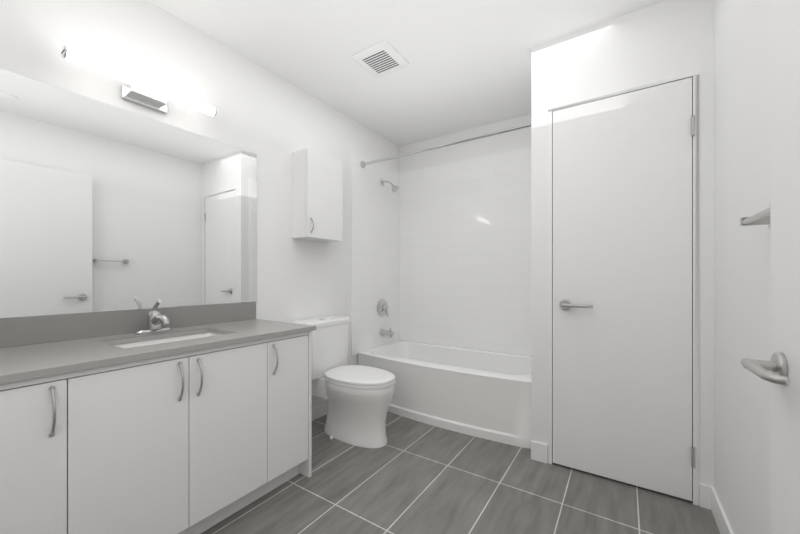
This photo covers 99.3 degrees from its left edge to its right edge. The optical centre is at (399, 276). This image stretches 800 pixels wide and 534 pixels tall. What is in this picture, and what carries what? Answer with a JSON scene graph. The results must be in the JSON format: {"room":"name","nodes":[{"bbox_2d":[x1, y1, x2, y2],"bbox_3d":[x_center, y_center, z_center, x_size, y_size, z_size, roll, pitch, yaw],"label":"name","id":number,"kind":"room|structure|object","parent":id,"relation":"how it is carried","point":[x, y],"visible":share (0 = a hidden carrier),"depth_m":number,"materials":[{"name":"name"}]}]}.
{"room":"bathroom","nodes":[
{"label":"bathroom","id":0,"kind":"room"},
{"bbox_2d":[0,0,399,405],"bbox_3d":[-1.001,-0.145,2.205,0.100,2.490,3.680,0,0,33],"label":"wall","id":1,"kind":"structure","parent":0,"point":[272,121],"depth_m":2.10,"materials":[{"name":"paint"}]},
{"bbox_2d":[0,68,256,317],"bbox_3d":[-1.423,-0.321,1.470,0.005,0.958,1.783,0,0,33],"label":"mirror","id":2,"kind":"object","parent":1,"relation":"attached to","point":[105,207],"visible":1,"depth_m":1.59,"materials":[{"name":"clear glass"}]},
{"bbox_2d":[61,45,216,116],"bbox_3d":[-1.232,-0.900,1.663,0.112,0.096,0.616,0,0,33],"label":"vanity light","id":3,"kind":"object","parent":1,"relation":"attached to","point":[145,92],"visible":1,"depth_m":1.63,"materials":[{"name":"silver metal"}]},
{"bbox_2d":[292,148,342,241],"bbox_3d":[-0.601,-0.590,2.547,0.191,0.620,0.350,0,0,33],"label":"upper cabinet","id":4,"kind":"object","parent":1,"relation":"attached to","point":[317,195],"visible":1,"depth_m":2.45,"materials":[{"name":"white laminate"}]},
{"bbox_2d":[312,400,327,420],"bbox_3d":[-0.690,1.045,2.575,0.013,0.110,0.933,0,0,33],"label":"baseboard","id":5,"kind":"structure","parent":1,"relation":"attached to","point":[319,410],"depth_m":2.66,"materials":[{"name":"paint"}]},
{"bbox_2d":[148,0,664,146],"bbox_3d":[0.024,-1.440,1.530,2.555,0.100,3.680,0,0,33],"label":"ceiling","id":6,"kind":"structure","parent":0,"point":[469,66],"depth_m":2.04,"materials":[{"name":"paint"}]},
{"bbox_2d":[352,40,408,77],"bbox_3d":[-0.122,-1.381,2.177,0.270,0.016,0.270,0,0,33],"label":"ceiling vent","id":7,"kind":"object","parent":6,"relation":"in","point":[382,58],"visible":1,"depth_m":2.15,"materials":[{"name":"white plastic"}]},
{"bbox_2d":[201,412,719,533],"bbox_3d":[0.024,1.150,1.530,2.555,0.100,3.680,0,0,33],"label":"floor","id":8,"kind":"structure","parent":0,"point":[411,476],"depth_m":1.70,"materials":[{"name":"tile"}]},
{"bbox_2d":[0,302,315,533],"bbox_3d":[-1.183,0.631,1.301,0.590,0.941,1.768,0,0,33],"label":"bathroom vanity","id":9,"kind":"object","parent":8,"relation":"on","point":[197,419],"visible":0.98,"depth_m":1.30,"materials":[{"name":"white laminate"}]},
{"bbox_2d":[135,298,172,334],"bbox_3d":[-1.153,0.185,1.629,0.166,0.167,0.160,0,0,33],"label":"faucet","id":10,"kind":"object","parent":9,"relation":"on","point":[156,320],"visible":1,"depth_m":1.63,"materials":[{"name":"silver metal"}]},
{"bbox_2d":[292,316,394,447],"bbox_3d":[-0.375,0.705,2.380,0.738,0.791,0.464,0,0,33],"label":"toilet","id":11,"kind":"object","parent":8,"relation":"on","point":[358,397],"visible":0.81,"depth_m":2.27,"materials":[{"name":"ceramic"}]},
{"bbox_2d":[358,340,530,448],"bbox_3d":[0.415,0.885,2.873,1.508,0.430,0.785,0,0,33],"label":"bathtub","id":12,"kind":"object","parent":8,"relation":"on","point":[484,394],"visible":0.77,"depth_m":2.50,"materials":[{"name":"ceramic"}]},
{"bbox_2d":[400,114,530,172],"bbox_3d":[1.009,-0.145,3.024,2.355,2.490,0.100,0,0,33],"label":"wall","id":13,"kind":"structure","parent":0,"point":[512,140],"depth_m":3.20,"materials":[{"name":"paint"}]},
{"bbox_2d":[351,146,530,355],"bbox_3d":[0.424,-0.207,2.886,1.530,1.805,0.775,0,0,33],"label":"tiled wall","id":14,"kind":"structure","parent":13,"relation":"attached to","point":[441,254],"depth_m":3.21,"materials":[{"name":"white tile"}]},
{"bbox_2d":[377,299,388,316],"bbox_3d":[-0.145,0.301,3.330,0.074,0.172,0.170,0,0,33],"label":"shower valve","id":15,"kind":"object","parent":14,"relation":"attached to","point":[382,307],"visible":1,"depth_m":3.31,"materials":[{"name":"silver metal"}]},
{"bbox_2d":[380,328,394,337],"bbox_3d":[-0.120,0.539,3.313,0.135,0.091,0.060,0,0,33],"label":"tub spout","id":16,"kind":"object","parent":14,"relation":"attached to","point":[390,333],"visible":1,"depth_m":3.29,"materials":[{"name":"silver metal"}]},
{"bbox_2d":[380,180,398,191],"bbox_3d":[-0.098,-0.887,3.298,0.190,0.142,0.074,0,0,33],"label":"shower head","id":17,"kind":"object","parent":14,"relation":"attached to","point":[394,188],"visible":1,"depth_m":3.28},
{"bbox_2d":[360,123,530,167],"bbox_3d":[0.290,-1.025,2.683,1.513,0.060,0.060,0,0,33],"label":"rail","id":18,"kind":"object","parent":14,"relation":"attached to","point":[363,164],"visible":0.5,"depth_m":2.61,"materials":[{"name":"silver metal"}]},
{"bbox_2d":[531,42,546,443],"bbox_3d":[1.078,-0.145,2.397,0.100,2.490,0.870,0,0,33],"label":"wall","id":19,"kind":"structure","parent":0,"point":[538,53],"depth_m":2.04,"materials":[{"name":"paint"}]},
{"bbox_2d":[547,0,713,485],"bbox_3d":[1.219,-0.145,1.844,0.705,2.490,0.100,0,0,33],"label":"wall","id":20,"kind":"structure","parent":0,"point":[661,40],"depth_m":1.70,"materials":[{"name":"paint"}]},
{"bbox_2d":[548,70,698,505],"bbox_3d":[1.184,0.052,1.863,0.678,2.095,0.106,0,0,33],"label":"trim","id":21,"kind":"structure","parent":20,"relation":"attached to","point":[694,75],"depth_m":1.66,"materials":[{"name":"paint"}]},
{"bbox_2d":[553,77,694,500],"bbox_3d":[1.154,0.059,1.809,0.636,2.058,0.100,0,0,33],"label":"closet door","id":22,"kind":"structure","parent":20,"relation":"in","point":[622,287],"depth_m":1.80,"materials":[{"name":"paint"}]},
{"bbox_2d":[714,0,769,533],"bbox_3d":[1.048,-0.145,0.854,0.100,2.490,3.680,0,0,33],"label":"wall","id":23,"kind":"structure","parent":0,"point":[741,253],"depth_m":1.23,"materials":[{"name":"paint"}]},
{"bbox_2d":[707,485,733,533],"bbox_3d":[0.761,1.045,0.522,0.015,0.110,2.609,0,0,33],"label":"baseboard","id":24,"kind":"structure","parent":23,"relation":"attached to","point":[709,498],"depth_m":1.49,"materials":[{"name":"paint"}]},
{"bbox_2d":[740,208,769,227],"bbox_3d":[0.961,-0.162,0.876,0.070,0.040,0.290,0,0,33],"label":"towel bar","id":25,"kind":"object","parent":23,"relation":"attached to","point":[762,217],"visible":0.58,"depth_m":0.96,"materials":[{"name":"silver metal"}]},
{"bbox_2d":[741,0,799,533],"bbox_3d":[0.609,0.061,0.410,0.136,2.053,0.846,0,0,33],"label":"entry door","id":26,"kind":"structure","parent":23,"relation":"in","point":[782,366],"depth_m":0.69,"materials":[{"name":"paint"}]}
]}

